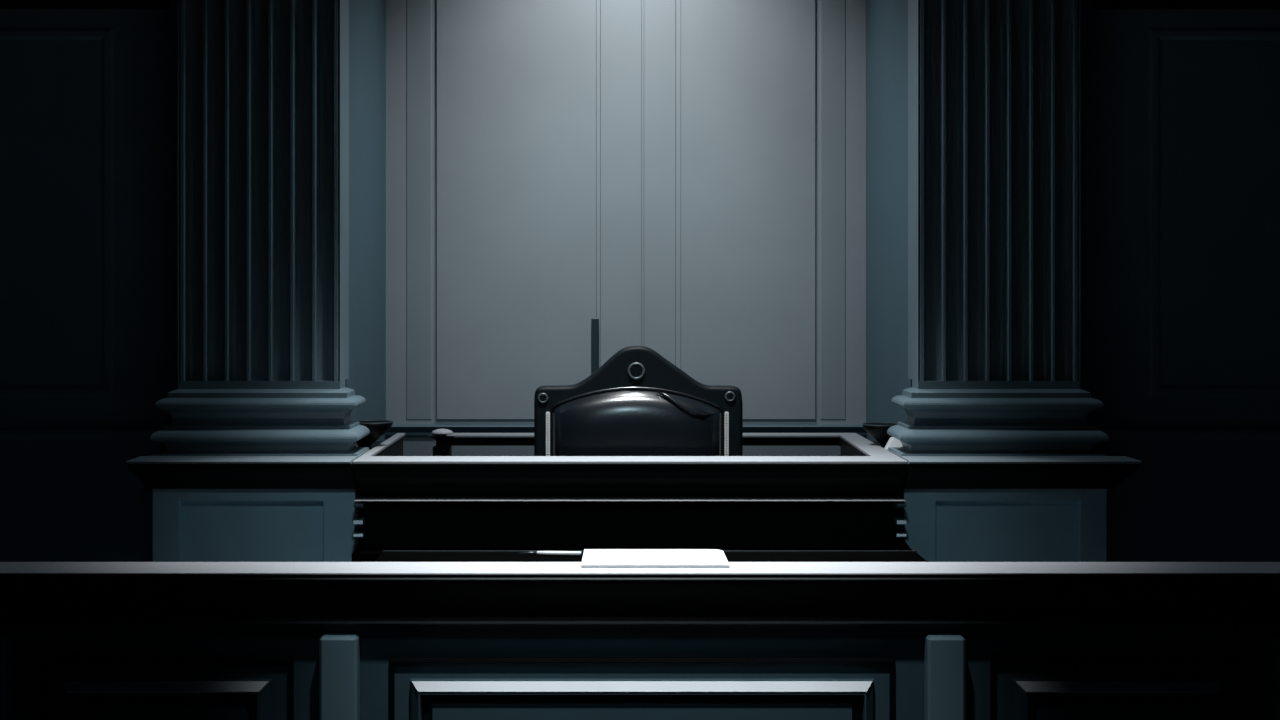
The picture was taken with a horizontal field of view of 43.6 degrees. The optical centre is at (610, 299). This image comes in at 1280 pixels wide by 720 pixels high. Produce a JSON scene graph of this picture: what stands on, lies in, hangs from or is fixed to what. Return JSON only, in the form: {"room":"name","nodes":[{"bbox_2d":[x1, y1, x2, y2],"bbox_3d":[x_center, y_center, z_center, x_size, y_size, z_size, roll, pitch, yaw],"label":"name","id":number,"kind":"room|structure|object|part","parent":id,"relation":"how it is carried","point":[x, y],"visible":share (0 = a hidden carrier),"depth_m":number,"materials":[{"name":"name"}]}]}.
{"room":"courtroom","nodes":[
{"label":"courtroom","id":0,"kind":"room"},
{"bbox_2d":[0,0,177,561],"bbox_3d":[-2.748,-0.470,6.575,3.503,4.500,1.250,0,0,0],"label":"wall","id":1,"kind":"structure","parent":0,"point":[56,506],"depth_m":5.95,"materials":[{"name":"paint"}]},
{"bbox_2d":[0,28,113,396],"bbox_3d":[-2.575,-0.325,5.947,1.450,1.370,0.014,0,0,0],"label":"trim","id":2,"kind":"structure","parent":1,"relation":"attached to","point":[106,35],"depth_m":5.94,"materials":[{"name":"paint"}]},
{"bbox_2d":[0,429,166,450],"bbox_3d":[-3.018,0.520,5.933,2.765,0.080,0.035,0,0,0],"label":"trim","id":3,"kind":"structure","parent":1,"relation":"attached to","point":[10,439],"depth_m":5.94,"materials":[{"name":"paint"}]},
{"bbox_2d":[0,0,170,8],"bbox_3d":[-3.018,-1.160,5.925,2.765,0.160,0.050,0,0,0],"label":"trim","id":4,"kind":"structure","parent":1,"relation":"attached to","point":[4,4],"depth_m":5.90,"materials":[{"name":"black wood"}]},
{"bbox_2d":[345,0,385,446],"bbox_3d":[-0.991,-0.620,6.476,0.012,4.200,1.048,0,0,0],"label":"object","id":5,"kind":"structure","parent":1,"relation":"attached to","point":[367,18],"depth_m":6.47,"materials":[{"name":"blue paint"}]},
{"bbox_2d":[371,441,383,448],"bbox_3d":[-0.939,1.025,6.202,0.092,0.910,0.497,0,0,0],"label":"trim","id":6,"kind":"structure","parent":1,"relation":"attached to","point":[375,443],"depth_m":6.35,"materials":[{"name":"black wood"}]},
{"bbox_2d":[355,420,393,449],"bbox_3d":[-0.907,0.515,6.080,0.161,0.108,0.156,0,0,0],"label":"finial","id":7,"kind":"object","parent":6,"relation":"on","point":[378,428],"visible":0.8,"depth_m":6.04,"materials":[{"name":"black wood"}]},
{"bbox_2d":[386,0,865,455],"bbox_3d":[0.065,-0.470,7.100,2.124,4.500,0.200,0,0,0],"label":"wall","id":8,"kind":"structure","parent":0,"point":[413,445],"depth_m":7.00,"materials":[{"name":"paint"}]},
{"bbox_2d":[406,0,431,419],"bbox_3d":[-0.840,-0.948,6.998,0.114,2.945,0.003,0,0,0],"label":"trim","id":9,"kind":"structure","parent":8,"relation":"attached to","point":[418,12],"depth_m":7.00,"materials":[{"name":"paint"}]},
{"bbox_2d":[436,0,596,419],"bbox_3d":[-0.413,-0.948,6.995,0.704,2.945,0.010,0,0,0],"label":"wall panel","id":10,"kind":"object","parent":8,"relation":"attached to","point":[516,80],"depth_m":6.99,"materials":[{"name":"paint"}]},
{"bbox_2d":[600,0,641,366],"bbox_3d":[0.044,-0.948,6.995,0.184,2.945,0.009,0,0,0],"label":"wall panel","id":11,"kind":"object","parent":8,"relation":"attached to","point":[620,20],"depth_m":6.99,"materials":[{"name":"paint"}]},
{"bbox_2d":[385,425,865,434],"bbox_3d":[0.065,0.568,6.980,2.098,0.045,0.040,0,0,0],"label":"trim","id":12,"kind":"structure","parent":8,"relation":"attached to","point":[407,429],"depth_m":6.97,"materials":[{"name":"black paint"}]},
{"bbox_2d":[644,0,675,365],"bbox_3d":[0.213,-0.948,6.995,0.142,2.945,0.009,0,0,0],"label":"trim","id":13,"kind":"structure","parent":8,"relation":"attached to","point":[659,15],"depth_m":6.99,"materials":[{"name":"paint"}]},
{"bbox_2d":[680,0,815,419],"bbox_3d":[0.599,-0.948,6.995,0.595,2.945,0.010,0,0,0],"label":"wall panel","id":14,"kind":"object","parent":8,"relation":"attached to","point":[748,67],"depth_m":6.99,"materials":[{"name":"paint"}]},
{"bbox_2d":[820,0,845,419],"bbox_3d":[0.971,-0.948,6.998,0.114,2.945,0.003,0,0,0],"label":"trim","id":15,"kind":"structure","parent":8,"relation":"attached to","point":[832,12],"depth_m":7.00,"materials":[{"name":"paint"}]},
{"bbox_2d":[1080,0,1279,561],"bbox_3d":[2.913,-0.470,6.575,3.573,4.500,1.250,0,0,0],"label":"wall","id":16,"kind":"structure","parent":0,"point":[1220,99],"depth_m":5.95,"materials":[{"name":"paint"}]},
{"bbox_2d":[866,0,911,440],"bbox_3d":[1.121,-0.620,6.476,0.012,4.200,1.048,0,0,0],"label":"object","id":17,"kind":"structure","parent":16,"relation":"attached to","point":[886,20],"depth_m":6.52,"materials":[{"name":"blue paint"}]},
{"bbox_2d":[1092,429,1279,450],"bbox_3d":[3.192,0.520,5.933,2.815,0.080,0.035,0,0,0],"label":"trim","id":18,"kind":"structure","parent":16,"relation":"attached to","point":[1119,439],"depth_m":5.94,"materials":[{"name":"paint"}]},
{"bbox_2d":[1092,0,1279,8],"bbox_3d":[3.192,-1.160,5.925,2.815,0.160,0.050,0,0,0],"label":"trim","id":19,"kind":"structure","parent":16,"relation":"attached to","point":[1096,4],"depth_m":5.90,"materials":[{"name":"black wood"}]},
{"bbox_2d":[1149,28,1279,396],"bbox_3d":[2.750,-0.325,5.947,1.500,1.370,0.014,0,0,0],"label":"trim","id":20,"kind":"structure","parent":16,"relation":"attached to","point":[1156,35],"depth_m":5.94,"materials":[{"name":"paint"}]},
{"bbox_3d":[0.100,1.830,2.900,9.200,0.100,8.800,0,0,0],"label":"floor","id":21,"kind":"structure","parent":0,"visible":0},
{"bbox_2d":[0,562,1279,719],"bbox_3d":[0.075,1.231,4.086,6.550,1.098,0.172,0,0,0],"label":"desk","id":22,"kind":"object","parent":21,"relation":"on","point":[79,640],"depth_m":4.05,"materials":[{"name":"black wood"}]},
{"bbox_3d":[-1.129,1.216,4.052,0.534,0.504,0.044,0,0,0],"label":"panel moulding","id":23,"kind":"part","parent":22,"relation":"part of","materials":[{"name":"paint"}]},
{"bbox_3d":[-1.129,1.216,4.059,0.438,0.408,0.032,0,0,0],"label":"panel","id":24,"kind":"part","parent":22,"relation":"part of","materials":[{"name":"paint"}]},
{"bbox_3d":[0.079,1.216,4.052,1.180,0.504,0.044,0,0,0],"label":"panel moulding","id":25,"kind":"part","parent":22,"relation":"part of","materials":[{"name":"paint"}]},
{"bbox_3d":[0.079,1.216,4.059,1.084,0.408,0.032,0,0,0],"label":"panel","id":26,"kind":"part","parent":22,"relation":"part of","materials":[{"name":"paint"}]},
{"bbox_2d":[581,549,729,567],"bbox_3d":[0.113,0.679,4.205,0.379,0.007,0.260,0,0,0],"label":"paper stack","id":27,"kind":"object","parent":22,"relation":"on","point":[592,558],"visible":1,"depth_m":4.18,"materials":[{"name":"white paper"}]},
{"bbox_3d":[1.287,1.216,4.059,0.438,0.408,0.032,0,0,0],"label":"panel","id":28,"kind":"part","parent":22,"relation":"part of","materials":[{"name":"paint"}]},
{"bbox_3d":[1.287,1.216,4.052,0.534,0.504,0.044,0,0,0],"label":"panel moulding","id":29,"kind":"part","parent":22,"relation":"part of","materials":[{"name":"paint"}]},
{"bbox_2d":[375,551,927,561],"bbox_3d":[0.105,1.231,4.263,1.450,1.098,0.177,0,0,0],"label":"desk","id":30,"kind":"object","parent":21,"relation":"on","point":[386,556],"visible":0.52,"depth_m":4.25,"materials":[{"name":"black wood"}]},
{"bbox_2d":[518,551,580,555],"bbox_3d":[-0.164,0.677,4.277,0.169,0.012,0.012,0,0,5],"label":"pen","id":31,"kind":"object","parent":30,"relation":"on","point":[550,553],"visible":1,"depth_m":4.27,"materials":[{"name":"white metal"}]},
{"bbox_3d":[0.100,1.630,6.140,6.000,0.300,1.720,0,0,0],"label":"trim","id":32,"kind":"structure","parent":21,"relation":"on","visible":0},
{"bbox_2d":[126,449,369,561],"bbox_3d":[-1.283,1.017,5.727,0.774,0.926,0.442,0,0,0],"label":"pedestal","id":33,"kind":"object","parent":32,"relation":"on","point":[206,508],"visible":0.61,"depth_m":5.60,"materials":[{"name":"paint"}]},
{"bbox_3d":[-1.282,0.612,5.729,0.771,0.094,0.438,0,0,0],"label":"cornice","id":34,"kind":"part","parent":33,"relation":"part of","materials":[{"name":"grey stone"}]},
{"bbox_3d":[-1.260,0.998,5.631,0.500,0.557,0.002,0,0,0],"label":"panel","id":35,"kind":"part","parent":33,"relation":"part of","materials":[{"name":"paint"}]},
{"bbox_2d":[150,0,369,455],"bbox_3d":[-1.265,-1.083,5.810,0.739,3.272,0.276,0,0,0],"label":"column","id":36,"kind":"structure","parent":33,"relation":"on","point":[263,85],"depth_m":5.78,"materials":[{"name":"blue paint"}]},
{"bbox_2d":[591,318,598,373],"bbox_3d":[-0.062,0.775,6.270,0.100,1.410,0.100,0,0,0],"label":"post","id":37,"kind":"object","parent":32,"relation":"on","point":[594,321],"visible":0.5,"depth_m":6.26,"materials":[{"name":"metal"}]},
{"bbox_2d":[352,429,912,561],"bbox_3d":[0.092,1.006,6.085,1.975,0.948,1.171,0,0,0],"label":"bench","id":38,"kind":"object","parent":32,"relation":"on","point":[442,501],"visible":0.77,"depth_m":5.56,"materials":[{"name":"black wood"}]},
{"bbox_3d":[-0.872,0.817,5.556,0.032,0.020,0.088,0,0,0],"label":"return moulding","id":39,"kind":"part","parent":38,"relation":"part of","materials":[{"name":"blue paint"}]},
{"bbox_3d":[-0.872,0.772,5.556,0.032,0.024,0.088,0,0,0],"label":"return moulding","id":40,"kind":"part","parent":38,"relation":"part of","materials":[{"name":"blue paint"}]},
{"bbox_3d":[-0.872,0.712,5.556,0.032,0.020,0.088,0,0,0],"label":"return moulding","id":41,"kind":"part","parent":38,"relation":"part of","materials":[{"name":"blue paint"}]},
{"bbox_3d":[-0.873,1.022,6.150,0.026,0.915,0.940,0,0,0],"label":"panel","id":42,"kind":"part","parent":38,"relation":"part of","materials":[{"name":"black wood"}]},
{"bbox_3d":[-0.873,0.559,6.168,0.034,0.011,0.985,0,0,0],"label":"arm","id":43,"kind":"part","parent":38,"relation":"part of","materials":[{"name":"paint"}]},
{"bbox_3d":[-0.697,1.019,6.610,0.110,0.922,0.120,0,0,0],"label":"newel post","id":44,"kind":"part","parent":38,"relation":"part of","materials":[{"name":"black wood"}]},
{"bbox_3d":[0.065,0.890,5.610,1.920,0.060,0.180,0,0,0],"label":"plinth moulding","id":45,"kind":"part","parent":38,"relation":"part of","materials":[{"name":"black wood"}]},
{"bbox_3d":[0.065,0.692,5.610,1.902,0.012,0.204,0,0,0],"label":"moulding","id":46,"kind":"part","parent":38,"relation":"part of","materials":[{"name":"black wood"}]},
{"bbox_3d":[0.065,0.623,5.610,1.906,0.115,0.210,0,0,0],"label":"cornice","id":47,"kind":"part","parent":38,"relation":"part of","materials":[{"name":"black wood"}]},
{"bbox_3d":[0.171,0.559,6.615,1.693,0.011,0.111,0,0,0],"label":"handrail","id":48,"kind":"part","parent":38,"relation":"part of","materials":[{"name":"paint"}]},
{"bbox_3d":[0.978,1.039,6.150,0.055,0.881,0.940,0,0,0],"label":"panel","id":49,"kind":"part","parent":38,"relation":"part of","materials":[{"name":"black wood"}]},
{"bbox_3d":[0.973,0.559,6.172,0.095,0.011,0.994,0,0,0],"label":"arm","id":50,"kind":"part","parent":38,"relation":"part of","materials":[{"name":"paint"}]},
{"bbox_3d":[1.002,0.772,5.556,0.032,0.024,0.088,0,0,0],"label":"return moulding","id":51,"kind":"part","parent":38,"relation":"part of","materials":[{"name":"blue paint"}]},
{"bbox_3d":[1.002,0.712,5.556,0.032,0.020,0.088,0,0,0],"label":"return moulding","id":52,"kind":"part","parent":38,"relation":"part of","materials":[{"name":"blue paint"}]},
{"bbox_3d":[1.002,0.817,5.556,0.032,0.020,0.088,0,0,0],"label":"return moulding","id":53,"kind":"part","parent":38,"relation":"part of","materials":[{"name":"blue paint"}]},
{"bbox_2d":[534,346,742,455],"bbox_3d":[0.104,0.828,5.942,0.794,1.304,0.556,0,0,0],"label":"leather armchair","id":54,"kind":"object","parent":32,"relation":"on","point":[638,402],"visible":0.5,"depth_m":6.04,"materials":[{"name":"leather"}]},
{"bbox_2d":[552,390,721,455],"bbox_3d":[0.099,0.659,6.037,0.646,0.642,0.085,0,0,0],"label":"cushion","id":55,"kind":"object","parent":54,"relation":"on","point":[584,422],"depth_m":6.01,"materials":[{"name":"black leather"}]},
{"bbox_2d":[887,449,1141,561],"bbox_3d":[1.427,1.017,5.727,0.802,0.926,0.442,0,0,0],"label":"pedestal","id":56,"kind":"object","parent":32,"relation":"on","point":[958,508],"visible":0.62,"depth_m":5.60,"materials":[{"name":"paint"}]},
{"bbox_2d":[887,0,1108,455],"bbox_3d":[1.395,-1.083,5.810,0.739,3.272,0.276,0,0,0],"label":"column","id":57,"kind":"structure","parent":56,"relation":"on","point":[994,85],"depth_m":5.78,"materials":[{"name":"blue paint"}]},
{"bbox_3d":[1.390,0.998,5.631,0.500,0.557,0.002,0,0,0],"label":"panel","id":58,"kind":"part","parent":56,"relation":"part of","materials":[{"name":"paint"}]},
{"bbox_3d":[1.425,0.612,5.729,0.798,0.094,0.438,0,0,0],"label":"cornice","id":59,"kind":"part","parent":56,"relation":"part of","materials":[{"name":"black wood"}]},
{"bbox_3d":[1.069,1.025,6.202,0.092,0.910,0.497,0,0,0],"label":"trim","id":60,"kind":"structure","parent":32,"relation":"on","visible":0},
{"bbox_2d":[862,422,897,447],"bbox_3d":[1.035,0.521,6.120,0.147,0.096,0.145,0,0,0],"label":"finial","id":61,"kind":"object","parent":60,"relation":"on","point":[877,430],"visible":0.73,"depth_m":6.08,"materials":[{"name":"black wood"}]},
{"bbox_2d":[884,437,901,449],"bbox_3d":[1.072,0.540,6.014,0.089,0.057,0.062,0,0,0],"label":"folded card","id":62,"kind":"object","parent":60,"relation":"on","point":[893,442],"visible":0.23,"depth_m":6.01,"materials":[{"name":"white paper"}]}
]}

